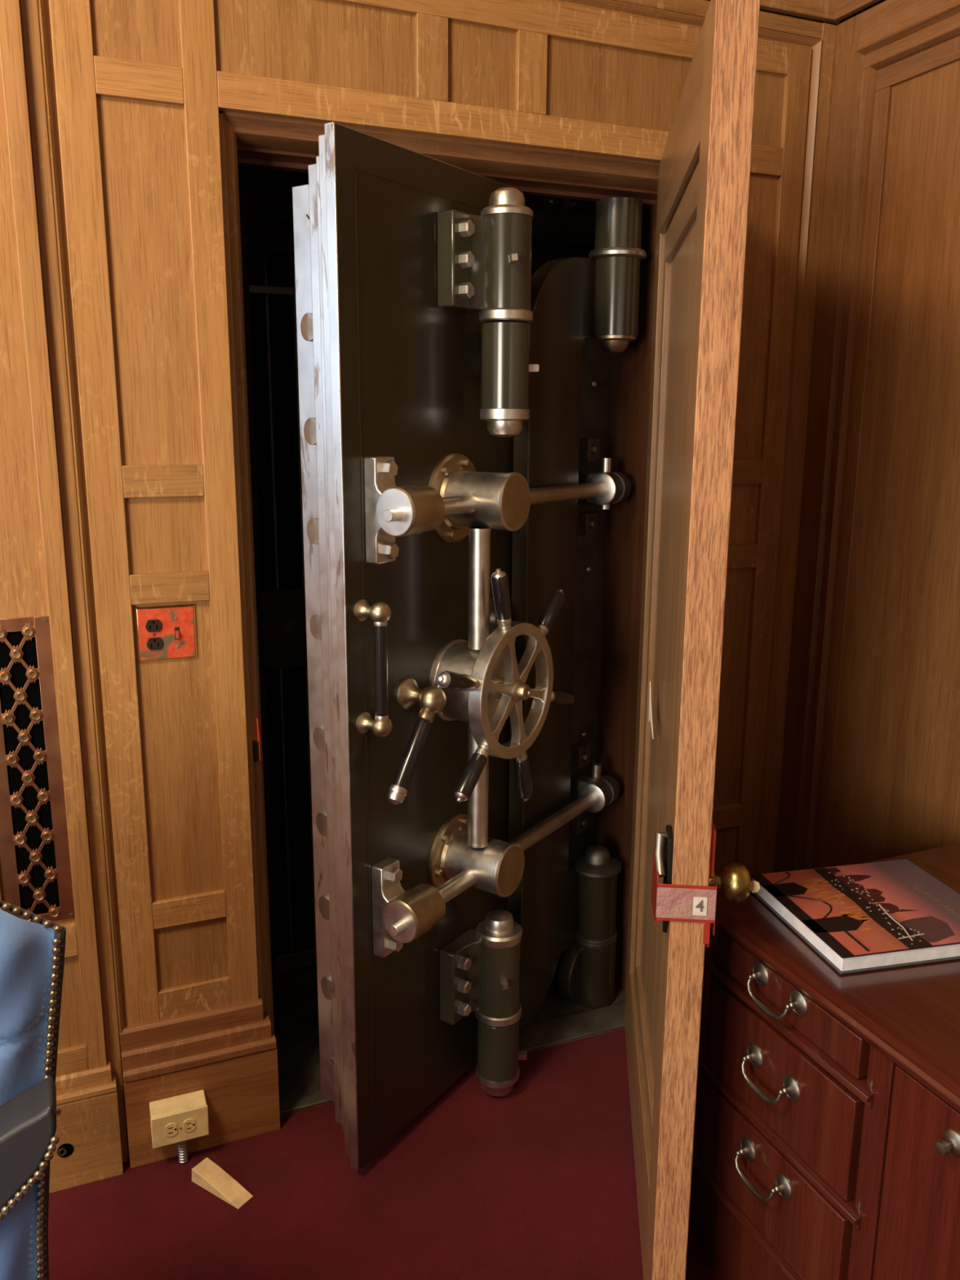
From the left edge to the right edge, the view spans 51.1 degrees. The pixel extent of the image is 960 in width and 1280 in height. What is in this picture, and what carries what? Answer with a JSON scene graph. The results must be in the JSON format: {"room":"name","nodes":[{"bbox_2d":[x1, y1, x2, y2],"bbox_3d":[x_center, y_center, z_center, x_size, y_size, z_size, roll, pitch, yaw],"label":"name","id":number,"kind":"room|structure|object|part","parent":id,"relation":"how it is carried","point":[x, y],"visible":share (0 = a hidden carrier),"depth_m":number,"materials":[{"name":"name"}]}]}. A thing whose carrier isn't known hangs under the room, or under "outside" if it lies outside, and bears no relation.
{"room":"private office","nodes":[
{"label":"private office","id":0,"kind":"room"},
{"bbox_2d":[248,257,513,770],"bbox_3d":[-0.415,-0.522,3.565,2.600,2.700,2.200,-5,13,-22],"label":"vault","id":1,"kind":"object","parent":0,"point":[279,271],"visible":0.05,"depth_m":4.42,"materials":[{"name":"black paint"}]},
{"bbox_2d":[48,765,719,1279],"bbox_3d":[-0.828,1.465,0.998,5.400,0.104,7.100,-5,13,-22],"label":"floor","id":2,"kind":"structure","parent":0,"point":[536,1180],"depth_m":2.14,"materials":[{"name":"red carpet"}]},
{"bbox_2d":[0,899,66,1279],"bbox_3d":[-0.769,0.840,1.125,0.632,1.072,0.614,-5,13,-22],"label":"leather chair","id":3,"kind":"object","parent":2,"relation":"on","point":[32,954],"visible":1,"depth_m":1.30,"materials":[{"name":"blue leather"}]},
{"bbox_3d":[-0.710,0.732,1.261,0.348,0.282,0.075,-5,13,-22],"label":"armrest","id":4,"kind":"part","parent":3,"relation":"part of","materials":[{"name":"leather"}]},
{"bbox_2d":[177,1140,188,1164],"bbox_3d":[-0.654,1.118,2.210,0.021,0.066,0.021,-5,13,-22],"label":"conduit","id":5,"kind":"object","parent":2,"relation":"on","point":[183,1155],"visible":0.78,"depth_m":2.20,"materials":[{"name":"silver metal"}]},
{"bbox_2d":[191,1157,253,1208],"bbox_3d":[-0.549,1.153,2.134,0.142,0.032,0.043,8,15,33],"label":"wedge","id":6,"kind":"object","parent":2,"relation":"on","point":[206,1174],"visible":1,"depth_m":2.13,"materials":[{"name":"brown wood"}]},
{"bbox_2d":[249,258,316,972],"bbox_3d":[-0.334,-0.022,2.841,0.712,2.008,0.041,-5,13,-22],"label":"gate","id":7,"kind":"object","parent":2,"relation":"on","point":[284,616],"visible":0.22,"depth_m":2.74,"materials":[{"name":"metal"}]},
{"bbox_3d":[-0.324,-0.911,2.653,0.700,0.020,0.024,-5,13,-22],"label":"rail","id":8,"kind":"part","parent":7,"relation":"part of","materials":[{"name":"metal"}]},
{"bbox_3d":[-0.329,-0.049,2.840,0.700,0.215,0.036,-5,13,-22],"label":"lock plate","id":9,"kind":"part","parent":7,"relation":"part of","materials":[{"name":"black metal"}]},
{"bbox_3d":[-0.335,0.926,3.052,0.700,0.050,0.024,-5,13,-22],"label":"rail","id":10,"kind":"part","parent":7,"relation":"part of","materials":[{"name":"metal"}]},
{"bbox_2d":[693,843,959,1279],"bbox_3d":[1.009,0.965,1.332,0.741,0.760,1.550,-5,13,-22],"label":"credenza","id":11,"kind":"object","parent":2,"relation":"on","point":[830,1140],"visible":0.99,"depth_m":1.57,"materials":[{"name":"brown wood"}]},
{"bbox_3d":[0.493,1.039,1.728,0.030,0.028,0.400,-5,13,-22],"label":"drawer moulding","id":12,"kind":"part","parent":11,"relation":"part of","materials":[{"name":"brown wood"}]},
{"bbox_3d":[0.471,0.904,1.700,0.033,0.057,0.134,-5,13,-22],"label":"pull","id":13,"kind":"part","parent":11,"relation":"part of","materials":[{"name":"grey metal"}]},
{"bbox_3d":[0.472,0.725,1.661,0.033,0.057,0.134,-5,13,-22],"label":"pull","id":14,"kind":"part","parent":11,"relation":"part of","materials":[{"name":"grey metal"}]},
{"bbox_3d":[0.497,0.936,1.718,0.024,0.177,0.360,-5,13,-22],"label":"drawer","id":15,"kind":"part","parent":11,"relation":"part of","materials":[{"name":"brown wood"}]},
{"bbox_3d":[0.473,0.575,1.628,0.033,0.057,0.134,-5,13,-22],"label":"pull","id":16,"kind":"part","parent":11,"relation":"part of","materials":[{"name":"grey metal"}]},
{"bbox_3d":[0.495,0.834,1.683,0.030,0.028,0.400,-5,13,-22],"label":"drawer moulding","id":17,"kind":"part","parent":11,"relation":"part of","materials":[{"name":"brown wood"}]},
{"bbox_3d":[0.498,0.733,1.673,0.024,0.173,0.360,-5,13,-22],"label":"drawer","id":18,"kind":"part","parent":11,"relation":"part of","materials":[{"name":"brown wood"}]},
{"bbox_3d":[0.496,0.631,1.639,0.030,0.028,0.400,-5,13,-22],"label":"drawer moulding","id":19,"kind":"part","parent":11,"relation":"part of","materials":[{"name":"brown wood"}]},
{"bbox_3d":[0.499,0.579,1.640,0.024,0.067,0.360,-5,13,-22],"label":"drawer","id":20,"kind":"part","parent":11,"relation":"part of","materials":[{"name":"brown wood"}]},
{"bbox_2d":[750,858,959,975],"bbox_3d":[0.687,0.469,1.740,0.329,0.032,0.304,-2,13,-13],"label":"hardcover book","id":21,"kind":"object","parent":11,"relation":"on","point":[891,914],"visible":0.98,"depth_m":1.71,"materials":[{"name":"multicoloured paper"}]},
{"bbox_3d":[0.792,1.015,1.013,0.022,0.645,1.042,-5,13,-22],"label":"cabinet door","id":22,"kind":"part","parent":11,"relation":"part of","materials":[{"name":"brown wood"}]},
{"bbox_3d":[0.612,0.663,1.315,0.029,0.035,0.035,-5,13,-22],"label":"knob","id":23,"kind":"part","parent":11,"relation":"part of","materials":[{"name":"grey metal"}]},
{"bbox_2d":[0,0,839,1162],"bbox_3d":[-1.497,-0.386,1.732,5.000,3.200,0.328,-5,13,-22],"label":"wall","id":24,"kind":"structure","parent":0,"point":[118,490],"depth_m":2.02,"materials":[{"name":"brown wood"}]},
{"bbox_2d":[0,616,75,924],"bbox_3d":[-0.884,0.266,1.963,0.127,0.628,0.015,-5,13,-22],"label":"air vent","id":25,"kind":"object","parent":24,"relation":"in","point":[35,856],"visible":0.95,"depth_m":1.97,"materials":[{"name":"orange metal"}]},
{"bbox_3d":[-0.887,-0.280,1.853,0.139,1.778,0.012,-5,13,-22],"label":"panel","id":26,"kind":"part","parent":24,"relation":"part of","materials":[{"name":"brown wood"}]},
{"bbox_2d":[57,1143,73,1157],"bbox_3d":[-0.873,1.077,2.113,0.032,0.032,0.007,-5,13,-22],"label":"port","id":27,"kind":"object","parent":24,"relation":"attached to","point":[64,1150],"visible":1,"depth_m":2.11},
{"bbox_3d":[-0.895,0.616,2.054,0.131,0.067,0.049,-5,13,-22],"label":"rail","id":28,"kind":"part","parent":24,"relation":"part of","materials":[{"name":"brown wood"}]},
{"bbox_3d":[-0.897,0.910,2.118,0.131,0.112,0.049,-5,13,-22],"label":"rail","id":29,"kind":"part","parent":24,"relation":"part of","materials":[{"name":"brown wood"}]},
{"bbox_3d":[-0.893,0.753,2.077,0.139,0.219,0.012,-5,13,-22],"label":"panel","id":30,"kind":"part","parent":24,"relation":"part of","materials":[{"name":"brown wood"}]},
{"bbox_3d":[-0.764,-0.157,1.948,0.018,2.270,0.032,-5,13,-22],"label":"moulding","id":31,"kind":"part","parent":24,"relation":"part of","materials":[{"name":"brown wood"}]},
{"bbox_3d":[-0.622,-1.124,1.811,0.160,0.164,0.012,-5,13,-22],"label":"panel","id":32,"kind":"part","parent":24,"relation":"part of","materials":[{"name":"brown wood"}]},
{"bbox_3d":[-0.620,-1.016,1.827,0.152,0.062,0.021,-5,13,-22],"label":"rail","id":33,"kind":"part","parent":24,"relation":"part of","materials":[{"name":"brown wood"}]},
{"bbox_3d":[-0.625,-0.666,1.911,0.160,0.665,0.012,-5,13,-22],"label":"panel","id":34,"kind":"part","parent":24,"relation":"part of","materials":[{"name":"brown wood"}]},
{"bbox_3d":[-0.624,-0.314,1.980,0.152,0.062,0.021,-5,13,-22],"label":"rail","id":35,"kind":"part","parent":24,"relation":"part of","materials":[{"name":"brown wood"}]},
{"bbox_2d":[48,995,280,1193],"bbox_3d":[-2.111,1.106,1.631,3.562,0.320,0.068,-5,13,-22],"label":"baseboard","id":36,"kind":"structure","parent":24,"relation":"attached to","point":[229,1053],"depth_m":2.19,"materials":[{"name":"brown wood"}]},
{"bbox_3d":[-2.276,1.040,1.554,3.210,0.036,0.056,-5,13,-22],"label":"plinth moulding","id":37,"kind":"part","parent":36,"relation":"part of","materials":[{"name":"brown wood"}]},
{"bbox_3d":[-2.270,1.067,1.555,3.218,0.016,0.068,-5,13,-22],"label":"plinth moulding","id":38,"kind":"part","parent":36,"relation":"part of","materials":[{"name":"brown wood"}]},
{"bbox_3d":[-0.636,0.846,2.223,0.305,0.046,0.032,-5,13,-22],"label":"plinth moulding","id":39,"kind":"part","parent":36,"relation":"part of","materials":[{"name":"brown wood"}]},
{"bbox_3d":[-0.627,0.888,2.228,0.319,0.038,0.046,-5,13,-22],"label":"plinth moulding","id":40,"kind":"part","parent":36,"relation":"part of","materials":[{"name":"brown wood"}]},
{"bbox_3d":[-0.622,0.918,2.231,0.327,0.022,0.058,-5,13,-22],"label":"plinth moulding","id":41,"kind":"part","parent":36,"relation":"part of","materials":[{"name":"brown wood"}]},
{"bbox_2d":[133,604,197,662],"bbox_3d":[-0.634,-0.013,2.033,0.117,0.113,0.018,-5,13,-22],"label":"switch plate","id":42,"kind":"object","parent":24,"relation":"attached to","point":[163,633],"visible":1,"depth_m":2.03,"materials":[{"name":"red metal"}]},
{"bbox_2d":[145,618,161,631],"bbox_3d":[-0.657,-0.029,2.021,0.032,0.025,0.004,-5,13,-22],"label":"receptacle","id":43,"kind":"object","parent":42,"relation":"attached to","point":[151,624],"depth_m":2.02,"materials":[{"name":"brown plastic"}]},
{"bbox_2d":[146,636,163,649],"bbox_3d":[-0.657,0.007,2.029,0.032,0.025,0.004,-5,13,-22],"label":"receptacle","id":44,"kind":"object","parent":42,"relation":"attached to","point":[153,642],"depth_m":2.03,"materials":[{"name":"brown plastic"}]},
{"bbox_3d":[-0.628,-0.211,2.010,0.160,0.159,0.012,-5,13,-22],"label":"panel","id":45,"kind":"part","parent":24,"relation":"part of","materials":[{"name":"brown wood"}]},
{"bbox_3d":[-0.625,-0.106,2.025,0.152,0.060,0.021,-5,13,-22],"label":"rail","id":46,"kind":"part","parent":24,"relation":"part of","materials":[{"name":"brown wood"}]},
{"bbox_3d":[-0.630,0.236,2.107,0.160,0.652,0.012,-5,13,-22],"label":"panel","id":47,"kind":"part","parent":24,"relation":"part of","materials":[{"name":"brown wood"}]},
{"bbox_2d":[149,1089,208,1148],"bbox_3d":[-0.656,1.044,2.188,0.119,0.081,0.052,-5,13,-22],"label":"outlet box","id":48,"kind":"object","parent":24,"relation":"attached to","point":[184,1117],"visible":1,"depth_m":2.17,"materials":[{"name":"beige plastic"}]},
{"bbox_2d":[164,1123,177,1137],"bbox_3d":[-0.664,1.054,2.160,0.025,0.032,0.003,-5,13,-22],"label":"receptacle","id":49,"kind":"object","parent":48,"relation":"attached to","point":[171,1129],"depth_m":2.16,"materials":[{"name":"beige plastic"}]},
{"bbox_2d":[183,1118,195,1132],"bbox_3d":[-0.629,1.051,2.174,0.025,0.032,0.003,-5,13,-22],"label":"receptacle","id":50,"kind":"object","parent":48,"relation":"attached to","point":[189,1124],"depth_m":2.17,"materials":[{"name":"beige plastic"}]},
{"bbox_3d":[-0.630,0.582,2.175,0.152,0.060,0.021,-5,13,-22],"label":"rail","id":51,"kind":"part","parent":24,"relation":"part of","materials":[{"name":"brown wood"}]},
{"bbox_3d":[-0.633,0.683,2.204,0.160,0.158,0.012,-5,13,-22],"label":"panel","id":52,"kind":"part","parent":24,"relation":"part of","materials":[{"name":"brown wood"}]},
{"bbox_3d":[-0.631,0.848,2.233,0.152,0.186,0.021,-5,13,-22],"label":"rail","id":53,"kind":"part","parent":24,"relation":"part of","materials":[{"name":"brown wood"}]},
{"bbox_2d":[253,717,260,761],"bbox_3d":[-0.488,0.214,2.184,0.015,0.097,0.026,-5,13,-22],"label":"strike plate","id":54,"kind":"object","parent":24,"relation":"attached to","point":[256,744],"visible":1,"depth_m":2.18,"materials":[{"name":"red paint"}]},
{"bbox_3d":[-0.484,0.214,2.187,0.005,0.097,0.024,-5,13,-22],"label":"red plate","id":55,"kind":"part","parent":54,"relation":"part of","materials":[{"name":"paint"}]},
{"bbox_3d":[-0.313,-1.151,1.937,0.402,0.162,0.012,-5,13,-22],"label":"panel","id":56,"kind":"part","parent":24,"relation":"part of","materials":[{"name":"brown wood"}]},
{"bbox_2d":[237,165,610,1039],"bbox_3d":[-0.075,-0.205,2.704,1.270,2.450,0.240,-5,13,-22],"label":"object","id":57,"kind":"structure","parent":24,"relation":"attached to","point":[562,228],"depth_m":2.59,"materials":[{"name":"black paint"}]},
{"bbox_3d":[-0.597,-0.151,2.443,0.102,2.450,0.150,-5,13,-22],"label":"frame","id":58,"kind":"part","parent":57,"relation":"part of","materials":[{"name":"black paint"}]},
{"bbox_2d":[218,110,659,1032],"bbox_3d":[-0.069,-0.018,2.482,1.095,2.180,0.339,-5,13,-22],"label":"trim","id":59,"kind":"structure","parent":24,"relation":"attached to","point":[246,140],"depth_m":2.28,"materials":[{"name":"brown wood"}]},
{"bbox_3d":[-0.500,0.051,2.169,0.040,2.172,0.079,-5,13,-22],"label":"moulding","id":60,"kind":"part","parent":59,"relation":"part of","materials":[{"name":"brown wood"}]},
{"bbox_3d":[-0.017,-1.033,2.142,1.070,0.040,0.089,-5,13,-22],"label":"head moulding","id":61,"kind":"part","parent":59,"relation":"part of","materials":[{"name":"brown wood"}]},
{"bbox_3d":[0.004,-1.070,2.082,1.076,0.062,0.021,-5,13,-22],"label":"rail","id":62,"kind":"part","parent":24,"relation":"part of","materials":[{"name":"brown wood"}]},
{"bbox_2d":[279,1001,625,1114],"bbox_3d":[-0.016,1.065,2.599,1.045,0.006,0.098,-5,13,-22],"label":"threshold","id":63,"kind":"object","parent":24,"relation":"attached to","point":[305,1093],"depth_m":2.67,"materials":[{"name":"grey metal"}]},
{"bbox_3d":[0.001,-1.177,2.065,0.162,0.162,0.012,-5,13,-22],"label":"panel","id":64,"kind":"part","parent":24,"relation":"part of","materials":[{"name":"brown wood"}]},
{"bbox_3d":[0.005,-1.282,2.036,1.076,0.064,0.021,-5,13,-22],"label":"rail","id":65,"kind":"part","parent":24,"relation":"part of","materials":[{"name":"brown wood"}]},
{"bbox_2d":[475,196,646,1096],"bbox_3d":[0.189,0.023,2.437,0.150,2.110,0.614,8,15,33],"label":"crane hinge","id":66,"kind":"object","parent":24,"relation":"attached to","point":[531,373],"visible":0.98,"depth_m":2.41,"materials":[{"name":"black metal"}]},
{"bbox_2d":[292,121,631,1170],"bbox_3d":[0.032,0.042,2.330,0.361,2.068,0.997,8,15,33],"label":"door","id":67,"kind":"structure","parent":66,"relation":"attached to","point":[411,508],"depth_m":2.05,"materials":[{"name":"black metal"}]},
{"bbox_3d":[-0.201,0.057,1.934,0.068,0.267,0.042,8,15,33],"label":"pull handle","id":68,"kind":"part","parent":67,"relation":"part of","materials":[{"name":"brown metal"}]},
{"bbox_3d":[-0.133,0.114,2.072,0.046,0.064,0.064,8,15,33],"label":"lever post","id":69,"kind":"part","parent":67,"relation":"part of","materials":[{"name":"brown metal"}]},
{"bbox_3d":[-0.098,0.075,2.177,0.020,2.067,0.588,8,15,33],"label":"plate","id":70,"kind":"part","parent":67,"relation":"part of","materials":[{"name":"black metal"}]},
{"bbox_3d":[0.275,0.501,2.798,0.030,0.060,0.060,8,15,33],"label":"bearing plate","id":71,"kind":"part","parent":67,"relation":"part of","materials":[{"name":"grey metal"}]},
{"bbox_3d":[0.276,0.316,2.758,0.030,0.060,0.060,8,15,33],"label":"bearing plate","id":72,"kind":"part","parent":67,"relation":"part of","materials":[{"name":"grey metal"}]},
{"bbox_3d":[0.280,-0.304,2.623,0.030,0.060,0.060,8,15,33],"label":"bearing plate","id":73,"kind":"part","parent":67,"relation":"part of","materials":[{"name":"grey metal"}]},
{"bbox_3d":[0.281,-0.489,2.583,0.030,0.060,0.060,8,15,33],"label":"bearing plate","id":74,"kind":"part","parent":67,"relation":"part of","materials":[{"name":"grey metal"}]},
{"bbox_3d":[0.145,0.053,2.474,0.044,1.922,0.435,8,15,33],"label":"crane arm","id":75,"kind":"part","parent":66,"relation":"part of","materials":[{"name":"black metal"}]},
{"bbox_3d":[0.316,-1.203,2.194,0.403,0.162,0.012,-5,13,-22],"label":"panel","id":76,"kind":"part","parent":24,"relation":"part of","materials":[{"name":"brown wood"}]},
{"bbox_3d":[0.012,-1.322,2.022,1.684,0.020,0.032,-5,13,-22],"label":"moulding","id":77,"kind":"part","parent":24,"relation":"part of","materials":[{"name":"brown wood"}]},
{"bbox_2d":[624,0,760,1279],"bbox_3d":[0.406,0.091,2.000,0.170,2.153,0.999,2,12,5],"label":"door","id":78,"kind":"structure","parent":24,"relation":"in","point":[704,179],"depth_m":1.60,"materials":[{"name":"brown wood"}]},
{"bbox_3d":[0.370,1.033,2.207,0.054,0.223,0.740,2,12,5],"label":"rail","id":79,"kind":"part","parent":78,"relation":"part of","materials":[{"name":"brown wood"}]},
{"bbox_3d":[0.371,0.888,2.175,0.036,0.055,0.590,2,12,5],"label":"frame","id":80,"kind":"part","parent":78,"relation":"part of","materials":[{"name":"brown wood"}]},
{"bbox_3d":[0.407,-0.008,2.311,0.036,1.748,0.059,2,12,5],"label":"frame","id":81,"kind":"part","parent":78,"relation":"part of","materials":[{"name":"brown wood"}]},
{"bbox_3d":[0.376,0.062,1.996,0.016,1.775,0.750,2,12,5],"label":"panel","id":82,"kind":"part","parent":78,"relation":"part of","materials":[{"name":"brown wood"}]},
{"bbox_3d":[0.381,-0.763,1.817,0.036,0.063,0.590,2,12,5],"label":"frame","id":83,"kind":"part","parent":78,"relation":"part of","materials":[{"name":"brown wood"}]},
{"bbox_3d":[0.381,-0.881,1.791,0.054,0.165,0.740,2,12,5],"label":"rail","id":84,"kind":"part","parent":78,"relation":"part of","materials":[{"name":"brown wood"}]},
{"bbox_3d":[0.364,0.384,1.608,0.010,0.200,0.073,1,12,5],"label":"red plate","id":85,"kind":"part","parent":78,"relation":"part of","materials":[{"name":"paint"}]},
{"bbox_3d":[0.364,0.380,1.596,0.010,0.032,0.065,1,12,5],"label":"latch plate","id":86,"kind":"part","parent":78,"relation":"part of","materials":[{"name":"gold metal"}]},
{"bbox_3d":[0.399,0.387,1.601,0.064,0.064,0.064,2,12,5],"label":"knob","id":87,"kind":"part","parent":78,"relation":"part of","materials":[{"name":"gold metal"}]},
{"bbox_2d":[700,927,713,1019],"bbox_3d":[0.648,0.877,2.763,0.375,0.320,0.058,-5,13,-22],"label":"baseboard","id":88,"kind":"structure","parent":24,"relation":"attached to","point":[708,951],"depth_m":2.73,"materials":[{"name":"brown wood"}]},
{"bbox_3d":[0.648,0.813,2.749,0.373,0.022,0.058,-5,13,-22],"label":"plinth moulding","id":89,"kind":"part","parent":88,"relation":"part of","materials":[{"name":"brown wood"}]},
{"bbox_3d":[0.642,0.783,2.746,0.365,0.038,0.046,-5,13,-22],"label":"plinth moulding","id":90,"kind":"part","parent":88,"relation":"part of","materials":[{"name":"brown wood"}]},
{"bbox_3d":[-0.125,-1.338,1.964,2.054,0.034,0.027,-5,13,-22],"label":"rail","id":91,"kind":"part","parent":24,"relation":"part of","materials":[{"name":"brown wood"}]},
{"bbox_3d":[0.626,0.744,2.746,0.152,0.186,0.021,-5,13,-22],"label":"rail","id":92,"kind":"part","parent":24,"relation":"part of","materials":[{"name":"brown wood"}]},
{"bbox_3d":[0.625,0.578,2.717,0.160,0.158,0.012,-5,13,-22],"label":"panel","id":93,"kind":"part","parent":24,"relation":"part of","materials":[{"name":"brown wood"}]},
{"bbox_3d":[0.628,0.477,2.688,0.152,0.060,0.021,-5,13,-22],"label":"rail","id":94,"kind":"part","parent":24,"relation":"part of","materials":[{"name":"brown wood"}]},
{"bbox_3d":[0.627,0.132,2.620,0.160,0.652,0.012,-5,13,-22],"label":"panel","id":95,"kind":"part","parent":24,"relation":"part of","materials":[{"name":"brown wood"}]},
{"bbox_3d":[0.632,-0.211,2.538,0.152,0.060,0.021,-5,13,-22],"label":"rail","id":96,"kind":"part","parent":24,"relation":"part of","materials":[{"name":"brown wood"}]},
{"bbox_3d":[0.630,-0.315,2.523,0.160,0.159,0.012,-5,13,-22],"label":"panel","id":97,"kind":"part","parent":24,"relation":"part of","materials":[{"name":"brown wood"}]},
{"bbox_3d":[0.633,-0.418,2.493,0.152,0.062,0.021,-5,13,-22],"label":"rail","id":98,"kind":"part","parent":24,"relation":"part of","materials":[{"name":"brown wood"}]},
{"bbox_3d":[0.632,-0.770,2.424,0.160,0.665,0.012,-5,13,-22],"label":"panel","id":99,"kind":"part","parent":24,"relation":"part of","materials":[{"name":"brown wood"}]},
{"bbox_3d":[0.637,-1.120,2.341,0.152,0.062,0.021,-5,13,-22],"label":"rail","id":100,"kind":"part","parent":24,"relation":"part of","materials":[{"name":"brown wood"}]},
{"bbox_3d":[0.635,-1.228,2.324,0.160,0.164,0.012,-5,13,-22],"label":"panel","id":101,"kind":"part","parent":24,"relation":"part of","materials":[{"name":"brown wood"}]},
{"bbox_3d":[0.639,-1.334,2.294,0.152,0.064,0.021,-5,13,-22],"label":"rail","id":102,"kind":"part","parent":24,"relation":"part of","materials":[{"name":"brown wood"}]},
{"bbox_3d":[0.773,-0.284,2.575,0.021,2.270,0.032,-5,13,-22],"label":"moulding","id":103,"kind":"part","parent":24,"relation":"part of","materials":[{"name":"brown wood"}]},
{"bbox_2d":[773,0,959,872],"bbox_3d":[1.716,-0.114,0.570,0.132,3.200,5.000,-5,13,-22],"label":"wall","id":104,"kind":"structure","parent":0,"point":[870,771],"depth_m":2.31,"materials":[{"name":"brown wood"}]},
{"bbox_3d":[0.861,-0.199,2.521,0.031,2.328,0.014,-5,13,-22],"label":"moulding","id":105,"kind":"part","parent":104,"relation":"part of","materials":[{"name":"brown wood"}]},
{"bbox_3d":[0.877,-0.169,2.487,0.031,2.284,0.012,-5,13,-22],"label":"moulding","id":106,"kind":"part","parent":104,"relation":"part of","materials":[{"name":"brown wood"}]},
{"bbox_3d":[1.448,0.143,1.187,0.010,2.232,2.816,-5,13,-22],"label":"panel","id":107,"kind":"part","parent":104,"relation":"part of","materials":[{"name":"brown wood"}]},
{"bbox_3d":[1.424,-1.042,0.969,0.031,0.014,2.912,-5,13,-22],"label":"moulding","id":108,"kind":"part","parent":104,"relation":"part of","materials":[{"name":"brown wood"}]},
{"bbox_3d":[1.429,-1.088,0.961,0.021,0.078,2.912,-5,13,-22],"label":"rail","id":109,"kind":"part","parent":104,"relation":"part of","materials":[{"name":"brown wood"}]},
{"bbox_3d":[1.433,-0.996,0.958,0.031,0.012,2.868,-5,13,-22],"label":"moulding","id":110,"kind":"part","parent":104,"relation":"part of","materials":[{"name":"brown wood"}]}
]}

